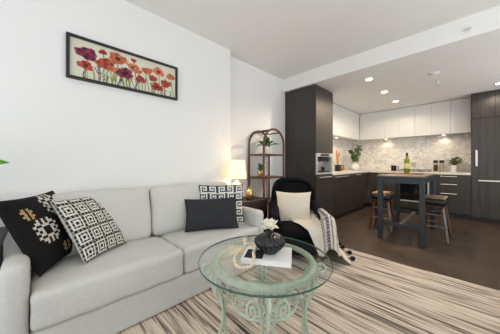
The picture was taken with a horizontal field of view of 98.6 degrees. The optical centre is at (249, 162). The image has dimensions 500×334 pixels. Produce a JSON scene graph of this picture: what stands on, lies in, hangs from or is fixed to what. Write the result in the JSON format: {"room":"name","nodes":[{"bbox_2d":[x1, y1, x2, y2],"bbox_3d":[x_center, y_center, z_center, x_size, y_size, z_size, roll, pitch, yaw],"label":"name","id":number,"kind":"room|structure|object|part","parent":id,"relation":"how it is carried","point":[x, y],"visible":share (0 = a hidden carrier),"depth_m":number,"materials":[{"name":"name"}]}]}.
{"room":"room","nodes":[
{"label":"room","id":0,"kind":"room"},
{"bbox_2d":[0,0,230,259],"bbox_3d":[-1.633,-0.223,1.787,3.550,2.625,0.280,0,0,-44],"label":"wall","id":1,"kind":"structure","parent":0,"point":[59,133],"depth_m":1.90,"materials":[{"name":"paint"}]},
{"bbox_2d":[66,31,177,100],"bbox_3d":[-1.140,-0.870,2.048,0.934,0.359,0.030,0,0,-44],"label":"framed picture","id":2,"kind":"object","parent":1,"relation":"attached to","point":[87,60],"visible":1,"depth_m":1.97,"materials":[{"name":"paint"}]},
{"bbox_2d":[231,57,351,215],"bbox_3d":[1.279,-0.223,4.710,4.700,2.625,0.150,0,0,-44],"label":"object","id":3,"kind":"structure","parent":0,"point":[257,95],"depth_m":3.45,"materials":[{"name":"paint"}]},
{"bbox_2d":[333,103,340,136],"bbox_3d":[1.596,-0.960,4.688,1.073,0.692,0.316,0,0,-44],"label":"upper cabinet","id":4,"kind":"object","parent":3,"relation":"attached to","point":[336,109],"visible":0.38,"depth_m":4.82,"materials":[{"name":"white wood"}]},
{"bbox_2d":[333,107,358,140],"bbox_3d":[2.401,-0.960,5.470,1.168,0.692,0.316,0,0,-44],"label":"upper cabinet","id":5,"kind":"object","parent":3,"relation":"attached to","point":[349,119],"visible":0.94,"depth_m":5.32,"materials":[{"name":"white wood"}]},
{"bbox_3d":[2.504,-0.956,5.364,1.166,0.684,0.019,0,0,-44],"label":"door","id":6,"kind":"part","parent":5,"relation":"part of","materials":[{"name":"white wood"}]},
{"bbox_2d":[125,0,499,79],"bbox_3d":[0.533,-1.595,0.456,5.000,0.120,5.310,0,0,-44],"label":"ceiling","id":7,"kind":"structure","parent":0,"point":[284,39],"depth_m":2.35,"materials":[{"name":"paint"}]},
{"bbox_2d":[268,203,499,290],"bbox_3d":[1.770,1.140,1.658,8.450,0.100,5.310,0,0,-44],"label":"floor","id":8,"kind":"structure","parent":0,"point":[472,255],"depth_m":2.84,"materials":[{"name":"brown wood"}]},
{"bbox_2d":[0,226,7,268],"bbox_3d":[-1.657,0.762,1.130,0.480,0.654,0.530,0,0,-44],"label":"side table","id":9,"kind":"object","parent":8,"relation":"on","point":[3,230],"visible":0.53,"depth_m":1.41,"materials":[{"name":"black paint"}]},
{"bbox_3d":[-1.670,0.782,1.431,0.036,0.613,0.036,0,0,-44],"label":"leg","id":10,"kind":"part","parent":9,"relation":"part of","materials":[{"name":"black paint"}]},
{"bbox_2d":[243,196,268,231],"bbox_3d":[-0.033,0.786,2.889,0.510,0.605,0.356,0,0,-44],"label":"table","id":11,"kind":"object","parent":8,"relation":"on","point":[261,203],"visible":0.15,"depth_m":2.86,"materials":[{"name":"brown wood"}]},
{"bbox_2d":[227,160,246,190],"bbox_3d":[-0.173,0.222,2.824,0.256,0.523,0.256,0,0,-44],"label":"table lamp","id":12,"kind":"object","parent":11,"relation":"on","point":[236,168],"visible":0.7,"depth_m":2.73,"materials":[{"name":"white fabric"}]},
{"bbox_3d":[-0.173,0.080,2.824,0.256,0.238,0.256,0,0,-44],"label":"lamp shade","id":13,"kind":"part","parent":12,"relation":"part of","materials":[{"name":"beige fabric"}]},
{"bbox_2d":[246,186,252,199],"bbox_3d":[-0.006,0.397,2.853,0.100,0.174,0.100,0,0,-44],"label":"lantern","id":14,"kind":"object","parent":11,"relation":"on","point":[249,193],"visible":1,"depth_m":2.82,"materials":[{"name":"gold metal"}]},
{"bbox_3d":[0.068,0.618,2.784,0.470,0.205,0.012,0,0,-44],"label":"drawer","id":15,"kind":"part","parent":11,"relation":"part of","materials":[{"name":"brown wood"}]},
{"bbox_2d":[248,128,284,218],"bbox_3d":[0.260,0.281,3.353,0.500,1.614,0.338,0,0,-44],"label":"shelf","id":16,"kind":"object","parent":8,"relation":"on","point":[268,176],"visible":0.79,"depth_m":3.29,"materials":[{"name":"wood"}]},
{"bbox_2d":[254,163,262,176],"bbox_3d":[0.171,0.101,3.261,0.191,0.216,0.160,0,0,-26],"label":"potted plant","id":17,"kind":"object","parent":16,"relation":"on","point":[259,173],"visible":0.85,"depth_m":3.22,"materials":[{"name":"green plant"}]},
{"bbox_3d":[0.162,0.166,3.254,0.103,0.085,0.104,0,0,-44],"label":"pot","id":18,"kind":"part","parent":17,"relation":"part of","materials":[{"name":"gold metal"}]},
{"bbox_3d":[0.153,0.281,3.462,0.500,1.614,0.033,0,0,-44],"label":"arch frame","id":19,"kind":"part","parent":16,"relation":"part of","materials":[{"name":"wood"}]},
{"bbox_2d":[257,136,278,153],"bbox_3d":[0.255,-0.293,3.336,0.379,0.313,0.364,0,0,-44],"label":"potted plant","id":20,"kind":"object","parent":16,"relation":"on","point":[267,149],"visible":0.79,"depth_m":3.28,"materials":[{"name":"green plant"}]},
{"bbox_3d":[0.252,-0.194,3.327,0.111,0.115,0.112,0,0,-44],"label":"pot","id":21,"kind":"part","parent":20,"relation":"part of","materials":[{"name":"white ceramic"}]},
{"bbox_3d":[0.366,0.281,3.243,0.500,1.614,0.033,0,0,-44],"label":"arch frame","id":22,"kind":"part","parent":16,"relation":"part of","materials":[{"name":"wood"}]},
{"bbox_3d":[0.366,0.220,3.243,0.443,0.024,0.024,0,0,-44],"label":"shelf rail","id":23,"kind":"part","parent":16,"relation":"part of","materials":[{"name":"wood"}]},
{"bbox_2d":[116,246,499,333],"bbox_3d":[0.650,1.083,1.211,2.920,0.014,3.030,0,0,-44],"label":"rug","id":24,"kind":"object","parent":8,"relation":"on","point":[372,294],"visible":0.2,"depth_m":1.61,"materials":[{"name":"beige fabric"}]},
{"bbox_2d":[0,182,263,333],"bbox_3d":[-0.755,0.644,1.899,1.875,0.864,0.778,0,0,-44],"label":"sofa","id":25,"kind":"object","parent":24,"relation":"on","point":[134,281],"visible":0.65,"depth_m":1.47,"materials":[{"name":"fabric"}]},
{"bbox_3d":[-1.395,0.787,1.295,0.116,0.577,0.752,0,0,-44],"label":"arm","id":26,"kind":"part","parent":25,"relation":"part of","materials":[{"name":"fabric"}]},
{"bbox_2d":[0,190,72,276],"bbox_3d":[-1.310,0.422,1.386,0.204,0.447,0.549,0,0,-14],"label":"cushion","id":27,"kind":"object","parent":25,"relation":"on","point":[32,222],"visible":0.8,"depth_m":1.25,"materials":[{"name":"black fabric"}]},
{"bbox_2d":[50,197,126,263],"bbox_3d":[-1.133,0.443,1.550,0.251,0.400,0.396,0,0,8],"label":"cushion","id":28,"kind":"object","parent":25,"relation":"on","point":[91,229],"visible":0.98,"depth_m":1.46,"materials":[{"name":"white fabric"}]},
{"bbox_2d":[52,188,150,256],"bbox_3d":[-1.182,0.445,1.694,0.750,0.466,0.223,0,0,-44],"label":"cushion","id":29,"kind":"object","parent":25,"relation":"on","point":[130,208],"depth_m":1.75,"materials":[{"name":"fabric"}]},
{"bbox_2d":[30,234,182,331],"bbox_3d":[-1.017,0.760,1.576,0.834,0.241,0.683,0,0,-44],"label":"seat cushion","id":30,"kind":"object","parent":25,"relation":"on","point":[72,291],"depth_m":1.31,"materials":[{"name":"fabric"}]},
{"bbox_2d":[149,182,227,235],"bbox_3d":[-0.591,0.446,2.268,0.902,0.468,0.226,0,0,-44],"label":"cushion","id":31,"kind":"object","parent":25,"relation":"on","point":[167,208],"depth_m":2.01,"materials":[{"name":"fabric"}]},
{"bbox_2d":[159,223,257,272],"bbox_3d":[-0.426,0.759,2.152,0.834,0.243,0.683,0,0,-44],"label":"seat cushion","id":32,"kind":"object","parent":25,"relation":"on","point":[192,244],"depth_m":1.88,"materials":[{"name":"fabric"}]},
{"bbox_2d":[184,197,238,231],"bbox_3d":[-0.374,0.498,2.111,0.519,0.290,0.159,0,0,-17],"label":"cushion","id":33,"kind":"object","parent":25,"relation":"on","point":[201,214],"visible":1,"depth_m":2.06,"materials":[{"name":"grey fabric"}]},
{"bbox_2d":[199,184,244,222],"bbox_3d":[-0.298,0.437,2.271,0.472,0.416,0.120,0,0,-15],"label":"cushion","id":34,"kind":"object","parent":25,"relation":"on","point":[227,191],"visible":0.53,"depth_m":2.26,"materials":[{"name":"fabric"}]},
{"bbox_3d":[-0.134,0.787,2.521,0.116,0.577,0.752,0,0,-44],"label":"arm","id":35,"kind":"part","parent":25,"relation":"part of","materials":[{"name":"fabric"}]},
{"bbox_2d":[198,235,332,333],"bbox_3d":[0.085,0.817,1.294,0.773,0.514,0.773,0,0,-36],"label":"coffee table","id":36,"kind":"object","parent":24,"relation":"on","point":[262,286],"visible":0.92,"depth_m":1.19,"materials":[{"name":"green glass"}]},
{"bbox_3d":[-0.208,0.835,1.294,0.166,0.477,0.028,0,0,0],"label":"leg","id":37,"kind":"part","parent":36,"relation":"part of","materials":[{"name":"green paint"}]},
{"bbox_3d":[0.085,0.835,1.587,0.028,0.477,0.166,0,0,0],"label":"leg","id":38,"kind":"part","parent":36,"relation":"part of","materials":[{"name":"green paint"}]},
{"bbox_2d":[241,244,291,267],"bbox_3d":[0.105,0.544,1.271,0.276,0.028,0.210,0,0,12],"label":"book","id":39,"kind":"object","parent":36,"relation":"on","point":[282,258],"visible":0.84,"depth_m":1.20,"materials":[{"name":"white paper"}]},
{"bbox_2d":[233,242,257,268],"bbox_3d":[-0.027,0.534,1.262,0.137,0.046,0.285,0,0,8],"label":"bead garland","id":40,"kind":"object","parent":39,"relation":"on","point":[236,265],"visible":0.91,"depth_m":1.21,"materials":[{"name":"beige wood"}]},
{"bbox_2d":[244,249,263,258],"bbox_3d":[0.028,0.530,1.257,0.105,0.001,0.120,0,0,12],"label":"print","id":41,"kind":"object","parent":39,"relation":"on","point":[259,254],"depth_m":1.25,"materials":[{"name":"black paper"}]},
{"bbox_2d":[254,230,285,254],"bbox_3d":[0.117,0.466,1.276,0.184,0.127,0.187,0,0,-44],"label":"vase","id":42,"kind":"object","parent":39,"relation":"on","point":[270,243],"visible":0.98,"depth_m":1.22,"materials":[{"name":"black ceramic"}]},
{"bbox_2d":[261,218,278,231],"bbox_3d":[0.117,0.380,1.276,0.110,0.100,0.102,0,0,-44],"label":"flower","id":43,"kind":"object","parent":42,"relation":"on","point":[269,224],"visible":0.98,"depth_m":1.26,"materials":[{"name":"beige plant"}]},
{"bbox_3d":[0.085,0.835,1.000,0.028,0.477,0.166,0,0,0],"label":"leg","id":44,"kind":"part","parent":36,"relation":"part of","materials":[{"name":"green paint"}]},
{"bbox_3d":[0.379,0.835,1.294,0.166,0.477,0.028,0,0,0],"label":"leg","id":45,"kind":"part","parent":36,"relation":"part of","materials":[{"name":"green paint"}]},
{"bbox_2d":[269,177,323,259],"bbox_3d":[0.586,0.635,2.759,0.676,0.879,0.852,0,0,4],"label":"armchair","id":46,"kind":"object","parent":24,"relation":"on","point":[290,229],"visible":0.52,"depth_m":2.61,"materials":[{"name":"black fabric"}]},
{"bbox_3d":[0.307,0.720,2.681,0.131,0.451,0.617,0,0,4],"label":"arm","id":47,"kind":"part","parent":46,"relation":"part of","materials":[{"name":"black fabric"}]},
{"bbox_3d":[0.608,0.540,3.039,0.470,0.553,0.209,0,0,5],"label":"backrest","id":48,"kind":"part","parent":46,"relation":"part of","materials":[{"name":"black fabric"}]},
{"bbox_2d":[276,191,310,220],"bbox_3d":[0.562,0.575,2.777,0.470,0.411,0.165,0,0,3],"label":"cushion","id":49,"kind":"object","parent":46,"relation":"on","point":[291,205],"visible":0.83,"depth_m":2.73,"materials":[{"name":"beige fabric"}]},
{"bbox_2d":[279,221,311,238],"bbox_3d":[0.575,0.788,2.624,0.461,0.130,0.581,0,0,5],"label":"seat cushion","id":50,"kind":"object","parent":46,"relation":"on","point":[290,229],"depth_m":2.37,"materials":[{"name":"black fabric"}]},
{"bbox_3d":[0.849,0.720,2.638,0.131,0.451,0.617,0,0,4],"label":"arm","id":51,"kind":"part","parent":46,"relation":"part of","materials":[{"name":"black fabric"}]},
{"bbox_2d":[290,208,354,263],"bbox_3d":[0.818,0.814,2.530,0.780,0.520,0.660,0,0,4],"label":"throw blanket","id":52,"kind":"object","parent":46,"relation":"on","point":[323,232],"visible":0.96,"depth_m":2.25,"materials":[{"name":"white fabric"}]},
{"bbox_2d":[285,84,332,215],"bbox_3d":[1.103,-0.108,3.972,0.620,2.396,0.654,0,0,-44],"label":"pantry cabinet","id":53,"kind":"object","parent":8,"relation":"on","point":[308,109],"visible":0.87,"depth_m":3.74,"materials":[{"name":"laminate"}]},
{"bbox_2d":[315,153,331,174],"bbox_3d":[1.185,0.015,3.903,0.590,0.366,0.376,0,0,-44],"label":"coffee machine","id":54,"kind":"object","parent":53,"relation":"in","point":[321,159],"visible":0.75,"depth_m":3.86,"materials":[{"name":"metal"}]},
{"bbox_3d":[1.304,0.602,3.765,0.616,0.767,0.020,0,0,-44],"label":"door","id":55,"kind":"part","parent":53,"relation":"part of","materials":[{"name":"laminate"}]},
{"bbox_3d":[1.304,-0.729,3.765,0.616,1.102,0.020,0,0,-44],"label":"door","id":56,"kind":"part","parent":53,"relation":"part of","materials":[{"name":"laminate"}]},
{"bbox_2d":[332,174,353,218],"bbox_3d":[1.701,0.661,4.554,1.048,0.858,0.654,0,0,-44],"label":"base cabinet","id":57,"kind":"object","parent":8,"relation":"on","point":[343,185],"visible":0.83,"depth_m":4.30,"materials":[{"name":"laminate"}]},
{"bbox_2d":[332,170,470,174],"bbox_3d":[2.860,0.210,4.462,2.571,0.040,2.402,0,0,-44],"label":"countertop","id":58,"kind":"structure","parent":57,"relation":"on","point":[342,172],"depth_m":4.62,"materials":[{"name":"stone"}]},
{"bbox_2d":[335,150,340,170],"bbox_3d":[2.072,-0.056,5.070,0.136,0.491,0.136,0,0,-44],"label":"utensil crock","id":59,"kind":"object","parent":58,"relation":"on","point":[337,167],"visible":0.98,"depth_m":5.04,"materials":[{"name":"orange wood"}]},
{"bbox_2d":[348,145,362,169],"bbox_3d":[2.690,-0.130,5.498,0.338,0.639,0.382,0,0,-44],"label":"potted plant","id":60,"kind":"object","parent":58,"relation":"on","point":[354,156],"visible":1,"depth_m":5.45,"materials":[{"name":"green plant"}]},
{"bbox_2d":[391,165,398,170],"bbox_3d":[3.472,0.124,5.167,0.112,0.130,0.150,0,0,-15],"label":"mug","id":61,"kind":"object","parent":58,"relation":"on","point":[393,167],"visible":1,"depth_m":5.14,"materials":[{"name":"black ceramic"}]},
{"bbox_2d":[399,169,431,171],"bbox_3d":[3.746,0.169,4.898,0.500,0.042,0.600,0,0,-44],"label":"cooktop","id":62,"kind":"object","parent":58,"relation":"in","point":[414,170],"visible":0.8,"depth_m":4.82,"materials":[{"name":"black glass"}]},
{"bbox_2d":[433,160,437,170],"bbox_3d":[4.094,0.065,4.741,0.081,0.250,0.082,0,0,-44],"label":"storage jar","id":63,"kind":"object","parent":58,"relation":"on","point":[434,161],"visible":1,"depth_m":4.71,"materials":[{"name":"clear glass"}]},
{"bbox_2d":[439,160,443,170],"bbox_3d":[4.163,0.065,4.669,0.081,0.250,0.082,0,0,-44],"label":"storage jar","id":64,"kind":"object","parent":58,"relation":"on","point":[441,167],"visible":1,"depth_m":4.65,"materials":[{"name":"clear glass"}]},
{"bbox_2d":[445,156,464,171],"bbox_3d":[4.260,0.024,4.474,0.368,0.331,0.346,0,0,-24],"label":"potted plant","id":65,"kind":"object","parent":58,"relation":"on","point":[454,167],"visible":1,"depth_m":4.45,"materials":[{"name":"green plant"}]},
{"bbox_3d":[4.263,0.119,4.481,0.116,0.140,0.116,0,0,-44],"label":"pot","id":66,"kind":"part","parent":65,"relation":"part of","materials":[{"name":"white ceramic"}]},
{"bbox_2d":[350,172,367,211],"bbox_3d":[2.395,0.661,5.229,0.883,0.858,0.654,0,0,-44],"label":"base cabinet","id":67,"kind":"object","parent":8,"relation":"on","point":[360,179],"visible":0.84,"depth_m":4.96,"materials":[{"name":"laminate"}]},
{"bbox_3d":[2.596,0.612,5.022,0.879,0.747,0.020,0,0,-44],"label":"door","id":68,"kind":"part","parent":67,"relation":"part of","materials":[{"name":"laminate"}]},
{"bbox_2d":[368,172,394,209],"bbox_3d":[3.345,0.661,5.330,0.664,0.858,0.572,0,0,-44],"label":"base cabinet","id":69,"kind":"object","parent":8,"relation":"on","point":[372,176],"visible":0.42,"depth_m":5.21,"materials":[{"name":"laminate"}]},
{"bbox_2d":[368,190,396,232],"bbox_3d":[2.221,0.781,3.597,0.344,0.615,0.414,0,0,43],"label":"bar stool","id":70,"kind":"object","parent":8,"relation":"on","point":[388,196],"visible":0.92,"depth_m":3.54,"materials":[{"name":"brown wood"}]},
{"bbox_3d":[2.024,0.843,3.562,0.109,0.491,0.033,0,0,2],"label":"leg","id":71,"kind":"part","parent":70,"relation":"part of","materials":[{"name":"brown wood"}]},
{"bbox_3d":[2.241,0.843,3.796,0.033,0.491,0.109,0,0,-6],"label":"leg","id":72,"kind":"part","parent":70,"relation":"part of","materials":[{"name":"brown wood"}]},
{"bbox_3d":[2.221,0.548,3.597,0.280,0.104,0.360,0,0,43],"label":"seat","id":73,"kind":"part","parent":70,"relation":"part of","materials":[{"name":"black leather"}]},
{"bbox_3d":[2.221,0.612,3.597,0.220,0.036,0.320,0,0,43],"label":"seat frame","id":74,"kind":"part","parent":70,"relation":"part of","materials":[{"name":"brown wood"}]},
{"bbox_3d":[2.221,0.496,3.597,0.252,0.043,0.334,0,0,43],"label":"seat","id":75,"kind":"part","parent":70,"relation":"part of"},
{"bbox_3d":[2.201,0.843,3.397,0.033,0.491,0.109,0,0,-6],"label":"leg","id":76,"kind":"part","parent":70,"relation":"part of","materials":[{"name":"brown wood"}]},
{"bbox_3d":[2.419,0.843,3.632,0.109,0.491,0.033,0,0,2],"label":"leg","id":77,"kind":"part","parent":70,"relation":"part of","materials":[{"name":"brown wood"}]},
{"bbox_2d":[377,173,435,247],"bbox_3d":[2.458,0.632,3.346,1.150,0.915,0.560,0,0,-44],"label":"bar table","id":78,"kind":"object","parent":8,"relation":"on","point":[421,179],"visible":0.94,"depth_m":3.09,"materials":[{"name":"blue paint"}]},
{"bbox_3d":[1.907,0.650,3.145,0.060,0.879,0.060,0,0,-44],"label":"leg","id":79,"kind":"part","parent":78,"relation":"part of","materials":[{"name":"blue paint"}]},
{"bbox_3d":[2.674,0.650,3.891,0.060,0.879,0.060,0,0,-44],"label":"leg","id":80,"kind":"part","parent":78,"relation":"part of","materials":[{"name":"blue paint"}]},
{"bbox_3d":[2.075,0.860,2.973,0.040,0.040,0.420,0,0,-44],"label":"cross rail","id":81,"kind":"part","parent":78,"relation":"part of","materials":[{"name":"blue paint"}]},
{"bbox_2d":[392,172,422,173],"bbox_3d":[2.552,0.168,3.486,0.400,0.014,0.260,0,0,40],"label":"serving board","id":82,"kind":"object","parent":78,"relation":"on","point":[393,172],"visible":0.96,"depth_m":3.42,"materials":[{"name":"brown wood"}]},
{"bbox_2d":[404,153,409,172],"bbox_3d":[2.578,-0.004,3.532,0.078,0.328,0.078,0,0,-44],"label":"wine bottle","id":83,"kind":"object","parent":82,"relation":"on","point":[406,160],"visible":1,"depth_m":3.50,"materials":[{"name":"green glass"}]},
{"bbox_3d":[2.842,0.860,3.719,0.040,0.040,0.420,0,0,-44],"label":"cross rail","id":84,"kind":"part","parent":78,"relation":"part of","materials":[{"name":"blue paint"}]},
{"bbox_3d":[2.242,0.650,2.801,0.060,0.879,0.060,0,0,-44],"label":"leg","id":85,"kind":"part","parent":78,"relation":"part of","materials":[{"name":"blue paint"}]},
{"bbox_3d":[3.009,0.650,3.547,0.060,0.879,0.060,0,0,-44],"label":"leg","id":86,"kind":"part","parent":78,"relation":"part of","materials":[{"name":"blue paint"}]},
{"bbox_2d":[400,182,429,212],"bbox_3d":[3.766,0.661,4.917,0.636,0.858,0.600,0,0,-44],"label":"base cabinet","id":87,"kind":"object","parent":8,"relation":"on","point":[404,205],"visible":0.17,"depth_m":4.74,"materials":[{"name":"laminate"}]},
{"bbox_3d":[3.545,0.915,4.703,0.020,0.140,0.594,0,0,-44],"label":"drawer","id":88,"kind":"part","parent":87,"relation":"part of","materials":[{"name":"laminate"}]},
{"bbox_2d":[400,182,428,201],"bbox_3d":[3.731,0.546,4.884,0.673,0.593,0.580,0,0,-44],"label":"oven","id":89,"kind":"object","parent":87,"relation":"in","point":[408,192],"visible":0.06,"depth_m":4.70,"materials":[{"name":"black paint"}]},
{"bbox_2d":[418,194,452,243],"bbox_3d":[2.699,0.781,3.134,0.414,0.615,0.344,0,0,-42],"label":"bar stool","id":90,"kind":"object","parent":8,"relation":"on","point":[434,201],"visible":0.82,"depth_m":3.04,"materials":[{"name":"brown wood"}]},
{"bbox_3d":[2.736,0.843,3.331,0.033,0.491,0.109,0,0,-1],"label":"leg","id":91,"kind":"part","parent":90,"relation":"part of","materials":[{"name":"brown wood"}]},
{"bbox_3d":[2.699,0.612,3.134,0.320,0.036,0.220,0,0,-42],"label":"seat frame","id":92,"kind":"part","parent":90,"relation":"part of","materials":[{"name":"brown wood"}]},
{"bbox_3d":[2.699,0.496,3.134,0.334,0.043,0.252,0,0,-42],"label":"seat","id":93,"kind":"part","parent":90,"relation":"part of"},
{"bbox_3d":[2.699,0.548,3.134,0.360,0.104,0.280,0,0,-42],"label":"seat","id":94,"kind":"part","parent":90,"relation":"part of","materials":[{"name":"black leather"}]},
{"bbox_3d":[2.662,0.843,2.937,0.033,0.491,0.109,0,0,-1],"label":"leg","id":95,"kind":"part","parent":90,"relation":"part of","materials":[{"name":"brown wood"}]},
{"bbox_3d":[2.899,0.843,3.152,0.109,0.491,0.033,0,0,7],"label":"leg","id":96,"kind":"part","parent":90,"relation":"part of","materials":[{"name":"brown wood"}]},
{"bbox_2d":[435,174,470,219],"bbox_3d":[4.173,0.661,4.477,0.666,0.858,0.594,0,0,-44],"label":"base cabinet","id":97,"kind":"object","parent":8,"relation":"on","point":[457,188],"visible":0.8,"depth_m":4.20,"materials":[{"name":"laminate"}]},
{"bbox_3d":[3.963,0.782,4.273,0.020,0.405,0.588,0,0,-44],"label":"drawer","id":98,"kind":"part","parent":97,"relation":"part of","materials":[{"name":"laminate"}]},
{"bbox_3d":[3.963,0.485,4.273,0.020,0.180,0.588,0,0,-44],"label":"drawer","id":99,"kind":"part","parent":97,"relation":"part of","materials":[{"name":"laminate"}]},
{"bbox_3d":[3.963,0.314,4.273,0.020,0.152,0.588,0,0,-44],"label":"drawer","id":100,"kind":"part","parent":97,"relation":"part of","materials":[{"name":"laminate"}]},
{"bbox_2d":[471,89,499,223],"bbox_3d":[4.599,-0.108,4.040,0.666,2.396,0.620,0,0,-44],"label":"tall cabinet","id":101,"kind":"object","parent":8,"relation":"on","point":[485,106],"visible":1,"depth_m":3.92,"materials":[{"name":"laminate"}]},
{"bbox_3d":[4.203,-0.090,3.990,0.030,0.300,0.030,0,0,-44],"label":"handle","id":102,"kind":"part","parent":101,"relation":"part of","materials":[{"name":"metal"}]},
{"bbox_3d":[4.278,-1.055,3.949,0.020,0.450,0.297,0,0,-44],"label":"door","id":103,"kind":"part","parent":101,"relation":"part of","materials":[{"name":"laminate"}]},
{"bbox_3d":[4.388,0.652,3.835,0.020,0.705,0.614,0,0,-44],"label":"drawer","id":104,"kind":"part","parent":101,"relation":"part of","materials":[{"name":"laminate"}]},
{"bbox_3d":[4.388,-0.265,3.835,0.020,1.120,0.614,0,0,-44],"label":"door","id":105,"kind":"part","parent":101,"relation":"part of","materials":[{"name":"laminate"}]},
{"bbox_3d":[4.371,0.325,3.818,0.030,0.026,0.440,0,0,-44],"label":"handle","id":106,"kind":"part","parent":101,"relation":"part of","materials":[{"name":"metal"}]},
{"bbox_3d":[4.494,-1.055,3.727,0.020,0.450,0.313,0,0,-44],"label":"door","id":107,"kind":"part","parent":101,"relation":"part of","materials":[{"name":"laminate"}]},
{"bbox_2d":[283,5,499,116],"bbox_3d":[3.562,-1.482,3.401,3.450,0.345,5.310,0,0,-44],"label":"ceiling","id":108,"kind":"structure","parent":0,"point":[469,63],"depth_m":3.13,"materials":[{"name":"paint"}]},
{"bbox_2d":[428,71,441,75],"bbox_3d":[2.689,-1.300,3.131,0.150,0.020,0.150,0,0,-44],"label":"ceiling vent","id":109,"kind":"object","parent":108,"relation":"in","point":[434,72],"visible":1,"depth_m":3.10,"materials":[{"name":"white plastic"}]},
{"bbox_2d":[464,26,473,32],"bbox_3d":[2.270,-1.388,2.230,0.036,0.067,0.068,0,0,-44],"label":"sprinkler","id":110,"kind":"object","parent":108,"relation":"attached to","point":[469,29],"visible":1,"depth_m":2.23,"materials":[{"name":"white plastic"}]},
{"bbox_2d":[352,117,468,172],"bbox_3d":[4.744,-0.223,4.481,0.150,2.625,5.010,0,0,-44],"label":"wall","id":111,"kind":"structure","parent":0,"point":[359,117],"depth_m":6.07,"materials":[{"name":"paint"}]},
{"bbox_2d":[360,111,385,140],"bbox_3d":[3.258,-0.960,5.669,0.316,0.692,0.583,0,0,-44],"label":"upper cabinet","id":112,"kind":"object","parent":111,"relation":"attached to","point":[372,125],"visible":0.95,"depth_m":5.54,"materials":[{"name":"white wood"}]},
{"bbox_2d":[385,109,400,138],"bbox_3d":[3.567,-0.960,5.352,0.316,0.692,0.298,0,0,-44],"label":"upper cabinet","id":113,"kind":"object","parent":111,"relation":"attached to","point":[391,116],"visible":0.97,"depth_m":5.24,"materials":[{"name":"white wood"}]},
{"bbox_2d":[332,133,470,171],"bbox_3d":[2.862,-0.215,4.465,2.569,0.807,2.406,0,0,-44],"label":"backsplash","id":114,"kind":"structure","parent":111,"relation":"attached to","point":[384,153],"depth_m":5.24,"materials":[{"name":"stone"}]},
{"bbox_2d":[399,106,415,137],"bbox_3d":[3.776,-0.960,5.136,0.316,0.692,0.298,0,0,-44],"label":"upper cabinet","id":115,"kind":"object","parent":111,"relation":"attached to","point":[407,114],"visible":0.95,"depth_m":5.03,"materials":[{"name":"white wood"}]},
{"bbox_2d":[415,104,432,136],"bbox_3d":[3.985,-0.960,4.921,0.316,0.692,0.298,0,0,-44],"label":"upper cabinet","id":116,"kind":"object","parent":111,"relation":"attached to","point":[423,113],"visible":0.95,"depth_m":4.81,"materials":[{"name":"white wood"}]},
{"bbox_2d":[432,101,450,135],"bbox_3d":[4.194,-0.960,4.706,0.316,0.692,0.298,0,0,-44],"label":"upper cabinet","id":117,"kind":"object","parent":111,"relation":"attached to","point":[441,111],"visible":0.98,"depth_m":4.59,"materials":[{"name":"white wood"}]},
{"bbox_2d":[451,98,470,134],"bbox_3d":[4.402,-0.960,4.492,0.316,0.692,0.295,0,0,-44],"label":"upper cabinet","id":118,"kind":"object","parent":111,"relation":"attached to","point":[460,108],"visible":1,"depth_m":4.38,"materials":[{"name":"white wood"}]}
]}

